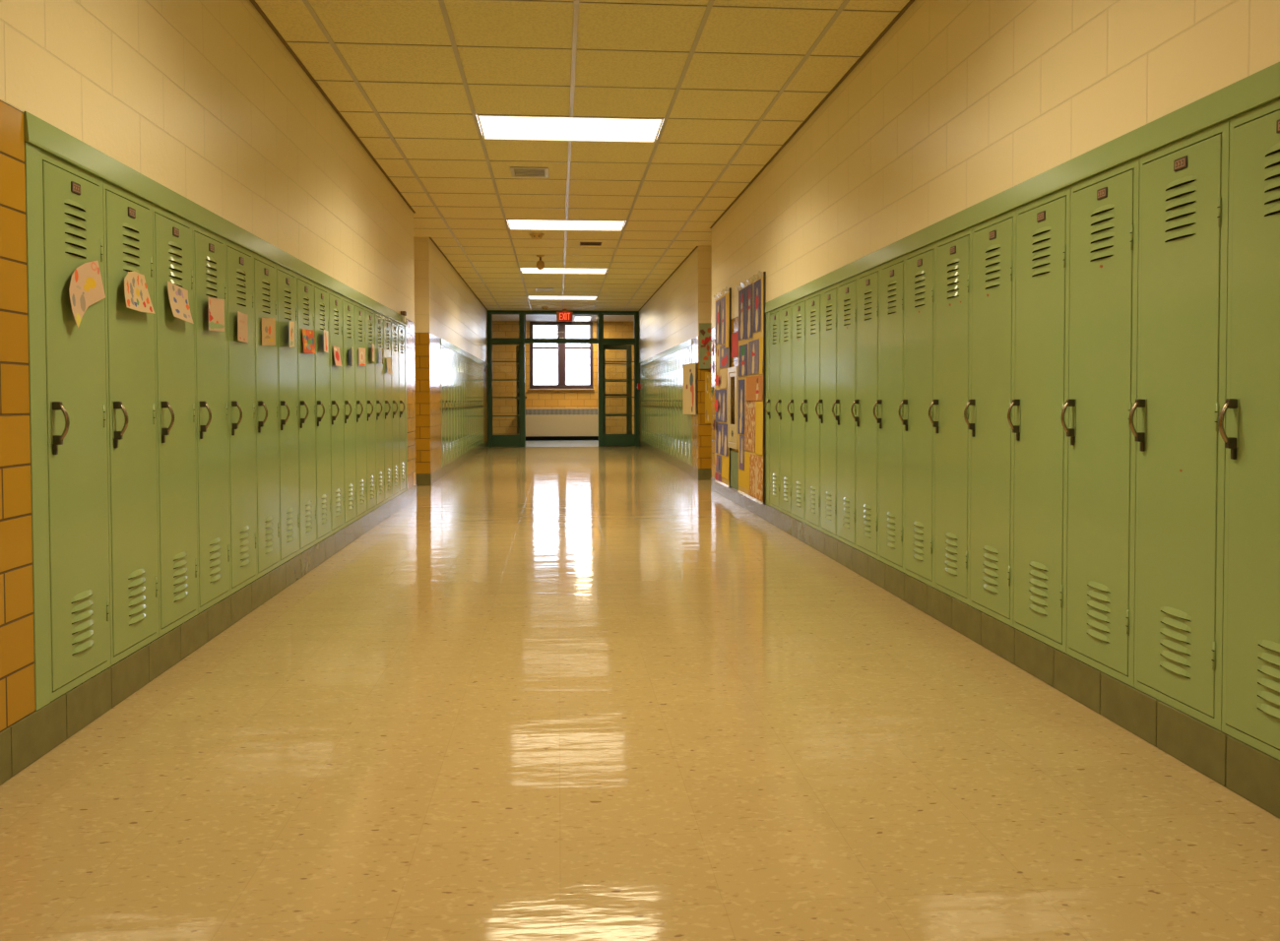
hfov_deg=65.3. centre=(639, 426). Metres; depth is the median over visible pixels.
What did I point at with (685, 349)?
locker
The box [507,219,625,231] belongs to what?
ceiling light
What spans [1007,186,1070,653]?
locker
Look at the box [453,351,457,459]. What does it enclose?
locker
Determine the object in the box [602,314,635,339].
window
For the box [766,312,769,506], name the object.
locker
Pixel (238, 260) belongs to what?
locker
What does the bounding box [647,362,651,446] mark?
locker
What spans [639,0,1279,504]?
wall
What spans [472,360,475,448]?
locker
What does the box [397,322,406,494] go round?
locker
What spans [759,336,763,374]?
picture
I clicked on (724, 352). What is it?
picture
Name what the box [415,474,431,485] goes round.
baseboard
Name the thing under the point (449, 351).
locker
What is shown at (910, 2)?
trim
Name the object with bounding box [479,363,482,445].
locker
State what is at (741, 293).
picture
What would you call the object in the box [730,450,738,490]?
poster
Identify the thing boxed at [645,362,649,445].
locker
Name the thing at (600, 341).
door frame
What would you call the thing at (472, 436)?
locker
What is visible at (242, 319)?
drawing
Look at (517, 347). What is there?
door
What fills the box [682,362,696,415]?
poster
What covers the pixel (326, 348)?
drawing
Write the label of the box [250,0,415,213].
trim
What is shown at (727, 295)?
picture
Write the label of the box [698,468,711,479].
baseboard
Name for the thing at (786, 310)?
locker
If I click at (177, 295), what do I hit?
drawing
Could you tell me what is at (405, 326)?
trim
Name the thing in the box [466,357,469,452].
locker
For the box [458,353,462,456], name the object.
locker
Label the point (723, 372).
picture
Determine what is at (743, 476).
picture
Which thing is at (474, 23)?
ceiling
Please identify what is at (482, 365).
trim
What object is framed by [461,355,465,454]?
locker
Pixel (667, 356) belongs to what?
locker
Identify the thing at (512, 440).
door
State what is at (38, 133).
trim
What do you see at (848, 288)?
locker
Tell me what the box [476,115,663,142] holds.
ceiling light
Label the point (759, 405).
picture
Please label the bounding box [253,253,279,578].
locker
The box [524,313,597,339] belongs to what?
window
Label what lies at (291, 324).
drawing
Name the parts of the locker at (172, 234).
handle, number plate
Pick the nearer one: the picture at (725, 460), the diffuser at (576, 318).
the picture at (725, 460)
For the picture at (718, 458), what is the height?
0.171 m
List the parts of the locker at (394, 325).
handle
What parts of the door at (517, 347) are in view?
pane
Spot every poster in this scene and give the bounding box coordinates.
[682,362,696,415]
[699,322,711,369]
[704,372,711,423]
[727,366,738,449]
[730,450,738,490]
[731,331,738,357]
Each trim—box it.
[23,111,407,326]
[24,142,50,710]
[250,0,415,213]
[404,325,407,490]
[429,237,487,310]
[440,338,483,365]
[440,344,442,467]
[482,365,483,407]
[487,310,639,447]
[638,246,698,311]
[640,338,692,366]
[691,345,692,465]
[709,0,914,228]
[765,62,1279,313]
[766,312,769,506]
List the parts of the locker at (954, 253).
handle, number plate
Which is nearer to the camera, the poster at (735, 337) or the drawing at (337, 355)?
the drawing at (337, 355)
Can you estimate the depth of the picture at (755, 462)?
8.09 m
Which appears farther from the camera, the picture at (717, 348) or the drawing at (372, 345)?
the picture at (717, 348)
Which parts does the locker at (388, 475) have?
handle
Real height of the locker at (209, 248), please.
1.486 m
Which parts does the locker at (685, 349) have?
door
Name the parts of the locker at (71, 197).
handle, number plate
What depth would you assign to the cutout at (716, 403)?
10.02 m
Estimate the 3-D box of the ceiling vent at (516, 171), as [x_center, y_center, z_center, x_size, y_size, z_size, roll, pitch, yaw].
[-0.870,-2.010,7.875,0.296,0.009,0.310,0,2,-5]
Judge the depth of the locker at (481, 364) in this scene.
18.60 m
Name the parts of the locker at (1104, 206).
handle, number plate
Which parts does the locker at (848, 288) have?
handle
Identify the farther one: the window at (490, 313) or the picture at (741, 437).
the window at (490, 313)
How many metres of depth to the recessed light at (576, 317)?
22.10 m
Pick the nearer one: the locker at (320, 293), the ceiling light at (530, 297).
the locker at (320, 293)
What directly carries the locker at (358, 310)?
on the baseboard at (34, 736)
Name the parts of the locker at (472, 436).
door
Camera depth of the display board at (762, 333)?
7.87 m
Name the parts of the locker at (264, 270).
handle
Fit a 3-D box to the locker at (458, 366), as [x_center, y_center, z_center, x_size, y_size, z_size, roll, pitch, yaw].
[-2.725,-0.303,14.178,0.376,1.486,0.372,0,2,-5]
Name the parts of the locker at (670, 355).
door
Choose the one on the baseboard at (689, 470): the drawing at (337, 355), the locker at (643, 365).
the locker at (643, 365)
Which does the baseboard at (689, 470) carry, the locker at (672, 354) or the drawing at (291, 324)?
the locker at (672, 354)
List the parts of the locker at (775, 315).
handle, door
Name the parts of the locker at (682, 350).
door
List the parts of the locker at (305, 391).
handle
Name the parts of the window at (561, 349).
sash, sill, sash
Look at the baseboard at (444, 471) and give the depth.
13.71 m
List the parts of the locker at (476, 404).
door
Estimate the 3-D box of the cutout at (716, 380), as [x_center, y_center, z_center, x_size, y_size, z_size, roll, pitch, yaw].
[0.769,-0.463,9.927,0.016,0.121,0.300,0,2,-5]
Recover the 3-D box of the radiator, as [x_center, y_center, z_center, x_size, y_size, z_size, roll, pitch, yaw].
[-1.845,-0.057,23.423,1.904,0.753,0.218,0,2,-5]
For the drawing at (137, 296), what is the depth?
3.22 m
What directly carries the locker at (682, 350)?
on the baseboard at (689, 470)
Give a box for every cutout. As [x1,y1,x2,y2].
[713,374,718,385]
[713,398,717,411]
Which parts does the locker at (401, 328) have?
handle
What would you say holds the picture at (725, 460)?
attached to the display board at (725, 482)
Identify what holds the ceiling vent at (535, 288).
in the ceiling
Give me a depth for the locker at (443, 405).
12.32 m
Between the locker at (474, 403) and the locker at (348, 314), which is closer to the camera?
the locker at (348, 314)
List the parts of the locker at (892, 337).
handle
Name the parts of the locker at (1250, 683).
handle, number plate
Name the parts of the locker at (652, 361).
door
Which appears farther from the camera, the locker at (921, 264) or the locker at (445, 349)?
the locker at (445, 349)
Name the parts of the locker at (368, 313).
handle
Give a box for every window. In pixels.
[490,313,520,339]
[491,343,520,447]
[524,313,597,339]
[529,321,593,389]
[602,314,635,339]
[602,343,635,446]
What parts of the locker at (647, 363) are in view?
door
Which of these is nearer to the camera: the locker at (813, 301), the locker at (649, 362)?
the locker at (813, 301)
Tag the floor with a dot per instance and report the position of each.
(554, 693)
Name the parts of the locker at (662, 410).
door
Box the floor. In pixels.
[0,440,1279,940]
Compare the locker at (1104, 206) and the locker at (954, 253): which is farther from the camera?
the locker at (954, 253)
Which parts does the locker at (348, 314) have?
handle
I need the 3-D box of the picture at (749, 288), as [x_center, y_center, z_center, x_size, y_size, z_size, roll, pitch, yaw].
[0.913,-0.963,8.355,0.007,0.448,0.290,0,2,-5]
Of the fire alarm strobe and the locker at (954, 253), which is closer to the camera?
the locker at (954, 253)
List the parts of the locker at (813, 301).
handle, door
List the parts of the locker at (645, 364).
door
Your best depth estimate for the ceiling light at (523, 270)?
13.98 m
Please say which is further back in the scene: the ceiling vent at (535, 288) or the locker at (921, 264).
the ceiling vent at (535, 288)
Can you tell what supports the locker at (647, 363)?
on the baseboard at (689, 470)
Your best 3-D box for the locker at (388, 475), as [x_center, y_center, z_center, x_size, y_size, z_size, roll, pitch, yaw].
[-2.184,-0.140,8.072,0.376,1.486,0.372,0,2,-5]
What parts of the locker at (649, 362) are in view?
door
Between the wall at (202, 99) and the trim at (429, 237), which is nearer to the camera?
the wall at (202, 99)
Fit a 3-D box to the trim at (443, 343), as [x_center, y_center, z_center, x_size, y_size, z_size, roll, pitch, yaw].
[-2.706,-1.123,15.511,0.041,0.078,6.882,0,2,-5]
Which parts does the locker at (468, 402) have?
door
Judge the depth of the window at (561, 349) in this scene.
23.48 m
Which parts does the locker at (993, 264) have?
handle, number plate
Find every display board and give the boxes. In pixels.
[713,287,731,488]
[736,270,766,505]
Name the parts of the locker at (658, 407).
door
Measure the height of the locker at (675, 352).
1.486 m
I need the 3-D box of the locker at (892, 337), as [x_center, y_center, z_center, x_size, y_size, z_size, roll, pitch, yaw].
[1.364,-0.063,4.860,0.376,1.486,0.372,0,2,-5]
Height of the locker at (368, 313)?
1.486 m
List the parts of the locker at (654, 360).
door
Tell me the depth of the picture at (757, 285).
8.03 m
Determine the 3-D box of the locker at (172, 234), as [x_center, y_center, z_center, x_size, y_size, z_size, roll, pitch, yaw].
[-1.817,-0.021,3.599,0.376,1.486,0.372,0,2,-5]
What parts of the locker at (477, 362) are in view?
door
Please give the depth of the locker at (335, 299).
6.19 m
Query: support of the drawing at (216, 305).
attached to the locker at (209, 248)
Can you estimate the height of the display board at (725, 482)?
1.902 m
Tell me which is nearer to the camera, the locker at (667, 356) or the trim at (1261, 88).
the trim at (1261, 88)
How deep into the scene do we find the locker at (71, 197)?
2.83 m
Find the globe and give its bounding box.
[536,255,544,269]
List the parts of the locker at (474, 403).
door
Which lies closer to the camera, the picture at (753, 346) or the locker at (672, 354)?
the picture at (753, 346)
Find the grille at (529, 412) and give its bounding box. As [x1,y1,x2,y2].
[526,409,598,415]
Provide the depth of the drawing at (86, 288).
2.89 m
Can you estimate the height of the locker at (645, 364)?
1.486 m
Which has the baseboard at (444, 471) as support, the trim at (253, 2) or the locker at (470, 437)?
the locker at (470, 437)
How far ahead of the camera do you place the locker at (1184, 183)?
2.58 m
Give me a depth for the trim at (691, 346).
12.32 m
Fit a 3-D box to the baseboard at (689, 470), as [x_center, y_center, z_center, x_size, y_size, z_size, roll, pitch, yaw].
[0.344,0.450,16.055,0.025,0.129,8.570,0,2,-5]
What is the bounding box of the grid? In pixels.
[285,0,899,311]
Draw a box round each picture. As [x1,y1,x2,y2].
[714,472,721,482]
[715,299,720,344]
[715,346,719,372]
[715,389,726,422]
[715,422,727,456]
[715,454,721,473]
[719,296,725,345]
[719,345,728,368]
[719,368,726,388]
[721,453,729,479]
[725,293,729,347]
[737,379,744,435]
[738,287,746,340]
[738,343,747,376]
[738,435,744,470]
[738,449,749,490]
[744,400,755,451]
[745,282,753,339]
[745,375,763,400]
[748,338,759,375]
[748,453,763,501]
[753,278,761,332]
[755,401,763,455]
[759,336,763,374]
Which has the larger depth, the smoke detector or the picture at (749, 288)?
the smoke detector
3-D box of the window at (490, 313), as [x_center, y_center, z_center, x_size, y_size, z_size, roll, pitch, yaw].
[-2.707,-2.021,20.099,0.590,0.521,0.040,0,2,-5]
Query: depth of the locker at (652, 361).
17.40 m
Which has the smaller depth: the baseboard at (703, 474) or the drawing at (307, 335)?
the drawing at (307, 335)
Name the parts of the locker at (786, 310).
handle, door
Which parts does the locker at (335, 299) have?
handle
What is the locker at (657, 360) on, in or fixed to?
on the baseboard at (689, 470)
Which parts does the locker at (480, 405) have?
door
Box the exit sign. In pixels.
[556,309,573,321]
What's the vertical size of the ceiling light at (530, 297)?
0.104 m
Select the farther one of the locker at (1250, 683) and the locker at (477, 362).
the locker at (477, 362)
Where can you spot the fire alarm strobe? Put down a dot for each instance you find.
(404, 313)
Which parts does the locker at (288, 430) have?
handle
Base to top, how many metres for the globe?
0.181 m
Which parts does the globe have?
globe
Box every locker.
[39,149,111,702]
[102,180,159,665]
[152,203,197,637]
[192,223,230,614]
[225,239,256,594]
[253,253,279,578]
[275,263,299,565]
[296,273,316,553]
[313,281,330,543]
[328,289,344,534]
[341,295,356,526]
[353,301,366,519]
[364,307,376,513]
[374,311,384,508]
[383,316,392,503]
[390,320,399,498]
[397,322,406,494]
[441,345,446,466]
[444,346,448,465]
[448,348,451,462]
[450,350,454,460]
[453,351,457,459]
[456,352,460,458]
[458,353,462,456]
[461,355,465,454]
[463,356,467,453]
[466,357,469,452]
[468,358,471,451]
[470,359,473,449]
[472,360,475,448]
[474,361,477,447]
[476,362,479,447]
[477,362,480,446]
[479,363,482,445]
[481,364,484,444]
[639,365,642,442]
[640,365,644,442]
[641,364,646,443]
[643,363,647,444]
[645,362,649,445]
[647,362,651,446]
[649,361,653,447]
[651,360,656,447]
[653,359,658,448]
[655,358,660,449]
[657,357,663,451]
[660,356,665,452]
[662,355,668,453]
[665,353,671,455]
[668,352,674,456]
[671,351,677,458]
[674,350,680,459]
[677,348,684,461]
[681,346,688,463]
[688,345,691,465]
[765,307,780,511]
[775,302,792,516]
[787,296,806,523]
[800,290,821,531]
[815,283,837,539]
[832,275,857,549]
[850,265,880,560]
[873,255,905,573]
[897,242,936,587]
[928,227,972,605]
[963,208,1016,627]
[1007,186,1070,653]
[1060,157,1139,687]
[1128,119,1229,730]
[1217,98,1279,760]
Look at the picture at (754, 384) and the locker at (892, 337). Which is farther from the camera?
the picture at (754, 384)
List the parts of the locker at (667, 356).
door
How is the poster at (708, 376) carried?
attached to the wall at (959, 104)
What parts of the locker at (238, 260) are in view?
handle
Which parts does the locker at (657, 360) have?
door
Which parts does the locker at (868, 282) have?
handle, door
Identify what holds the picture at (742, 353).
attached to the display board at (762, 333)
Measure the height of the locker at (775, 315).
1.486 m
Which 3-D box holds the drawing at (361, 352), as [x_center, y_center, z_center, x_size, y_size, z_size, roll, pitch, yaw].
[-1.937,-0.487,6.952,0.004,0.130,0.176,0,2,-1]
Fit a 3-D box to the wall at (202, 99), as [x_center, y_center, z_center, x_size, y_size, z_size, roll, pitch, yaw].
[-1.832,-0.500,2.742,0.450,2.750,13.790,0,2,-5]
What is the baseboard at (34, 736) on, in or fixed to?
attached to the wall at (202, 99)
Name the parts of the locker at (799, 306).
handle, door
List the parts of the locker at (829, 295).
handle, door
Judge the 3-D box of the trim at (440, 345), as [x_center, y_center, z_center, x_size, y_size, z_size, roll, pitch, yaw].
[-2.428,-0.248,12.120,0.033,1.487,0.033,0,2,-5]
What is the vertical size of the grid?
0.005 m
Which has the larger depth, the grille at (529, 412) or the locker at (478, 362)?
the grille at (529, 412)
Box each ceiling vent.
[510,166,548,177]
[534,288,554,290]
[579,242,601,246]
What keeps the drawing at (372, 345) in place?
attached to the locker at (368, 313)
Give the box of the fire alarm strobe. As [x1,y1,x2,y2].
[400,311,406,322]
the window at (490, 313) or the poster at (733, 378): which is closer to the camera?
the poster at (733, 378)
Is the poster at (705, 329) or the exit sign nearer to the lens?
the poster at (705, 329)
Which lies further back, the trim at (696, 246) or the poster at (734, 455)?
the trim at (696, 246)
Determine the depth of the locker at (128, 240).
3.21 m
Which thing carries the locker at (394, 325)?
on the baseboard at (34, 736)
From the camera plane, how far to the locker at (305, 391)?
5.44 m
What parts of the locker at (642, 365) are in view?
door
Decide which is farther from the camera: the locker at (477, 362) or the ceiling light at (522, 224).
the locker at (477, 362)
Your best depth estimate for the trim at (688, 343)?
14.68 m
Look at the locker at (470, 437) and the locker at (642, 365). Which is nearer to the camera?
the locker at (470, 437)
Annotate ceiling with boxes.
[255,0,909,321]
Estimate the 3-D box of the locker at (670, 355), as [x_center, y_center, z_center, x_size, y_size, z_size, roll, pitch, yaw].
[0.582,-0.326,14.758,0.376,1.486,0.372,0,2,-5]
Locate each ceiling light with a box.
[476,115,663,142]
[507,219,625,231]
[520,267,607,274]
[528,296,596,300]
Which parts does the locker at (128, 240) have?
handle, number plate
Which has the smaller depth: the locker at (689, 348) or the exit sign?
the locker at (689, 348)
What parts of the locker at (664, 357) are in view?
door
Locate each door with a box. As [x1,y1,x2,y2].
[514,345,526,434]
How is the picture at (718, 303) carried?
attached to the display board at (725, 482)
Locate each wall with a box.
[0,0,415,732]
[413,236,487,474]
[492,320,634,435]
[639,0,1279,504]
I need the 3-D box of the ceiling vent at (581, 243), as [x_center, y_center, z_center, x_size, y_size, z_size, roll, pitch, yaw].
[-0.568,-2.107,11.500,0.250,0.009,0.200,0,2,-5]
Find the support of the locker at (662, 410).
on the baseboard at (689, 470)
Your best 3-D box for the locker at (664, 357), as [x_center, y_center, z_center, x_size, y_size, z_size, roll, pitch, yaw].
[0.521,-0.346,15.504,0.376,1.486,0.372,0,2,-5]
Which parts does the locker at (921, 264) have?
handle, number plate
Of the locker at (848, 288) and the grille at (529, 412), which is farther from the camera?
the grille at (529, 412)
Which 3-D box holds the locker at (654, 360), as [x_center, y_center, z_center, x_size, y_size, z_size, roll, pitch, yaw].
[0.398,-0.386,16.995,0.376,1.486,0.372,0,2,-5]
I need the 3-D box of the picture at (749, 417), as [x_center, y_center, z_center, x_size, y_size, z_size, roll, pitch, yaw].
[0.917,-0.029,8.350,0.007,0.461,0.450,0,2,-5]
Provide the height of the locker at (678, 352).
1.486 m
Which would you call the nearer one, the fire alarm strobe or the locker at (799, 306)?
the locker at (799, 306)
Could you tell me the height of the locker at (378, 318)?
1.486 m
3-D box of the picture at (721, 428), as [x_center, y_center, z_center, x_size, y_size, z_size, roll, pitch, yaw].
[0.801,0.120,9.777,0.007,0.308,0.715,0,2,-5]
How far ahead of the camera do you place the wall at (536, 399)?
23.50 m
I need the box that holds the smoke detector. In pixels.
[529,233,544,240]
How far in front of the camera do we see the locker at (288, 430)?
5.08 m
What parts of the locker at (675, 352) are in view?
door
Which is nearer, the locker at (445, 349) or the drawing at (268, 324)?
the drawing at (268, 324)
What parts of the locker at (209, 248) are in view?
handle, number plate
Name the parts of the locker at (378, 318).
handle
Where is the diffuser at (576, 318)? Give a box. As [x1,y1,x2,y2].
[575,317,590,320]
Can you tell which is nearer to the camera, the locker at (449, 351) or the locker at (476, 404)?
the locker at (449, 351)
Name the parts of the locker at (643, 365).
door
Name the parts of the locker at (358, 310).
handle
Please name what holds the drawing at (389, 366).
attached to the locker at (388, 475)
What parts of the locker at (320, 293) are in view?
handle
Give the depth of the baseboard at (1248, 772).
3.08 m
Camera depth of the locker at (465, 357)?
15.25 m
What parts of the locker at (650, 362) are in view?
door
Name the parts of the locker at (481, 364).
door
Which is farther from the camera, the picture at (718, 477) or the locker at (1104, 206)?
the picture at (718, 477)
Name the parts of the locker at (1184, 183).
handle, number plate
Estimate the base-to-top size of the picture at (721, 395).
0.313 m
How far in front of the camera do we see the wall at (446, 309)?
11.57 m
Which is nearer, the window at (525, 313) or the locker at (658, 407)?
the locker at (658, 407)
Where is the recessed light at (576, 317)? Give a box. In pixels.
[574,315,591,320]
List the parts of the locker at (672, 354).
door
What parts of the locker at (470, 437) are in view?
door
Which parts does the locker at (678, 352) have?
door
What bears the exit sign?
hanging from the ceiling
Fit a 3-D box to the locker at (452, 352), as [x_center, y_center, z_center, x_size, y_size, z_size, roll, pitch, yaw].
[-2.664,-0.283,13.432,0.376,1.486,0.372,0,2,-5]
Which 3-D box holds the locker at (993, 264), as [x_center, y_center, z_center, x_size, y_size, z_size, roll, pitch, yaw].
[1.456,-0.033,3.741,0.376,1.486,0.372,0,2,-5]
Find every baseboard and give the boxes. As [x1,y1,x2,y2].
[0,485,416,785]
[415,474,431,485]
[430,441,488,485]
[639,440,698,479]
[698,468,711,479]
[710,477,1279,818]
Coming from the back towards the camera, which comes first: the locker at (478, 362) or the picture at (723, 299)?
the locker at (478, 362)
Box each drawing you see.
[68,260,105,328]
[124,271,155,314]
[167,281,193,323]
[208,297,224,331]
[237,311,248,343]
[261,318,275,345]
[289,320,294,347]
[302,328,316,354]
[323,329,328,352]
[332,345,341,366]
[358,347,365,366]
[372,344,374,361]
[385,357,392,374]
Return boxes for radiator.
[525,408,598,441]
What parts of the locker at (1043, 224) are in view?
handle, number plate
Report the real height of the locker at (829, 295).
1.486 m
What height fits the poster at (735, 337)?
0.220 m
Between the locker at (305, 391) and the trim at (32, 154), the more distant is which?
the locker at (305, 391)
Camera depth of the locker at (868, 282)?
5.20 m
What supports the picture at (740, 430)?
attached to the display board at (762, 333)

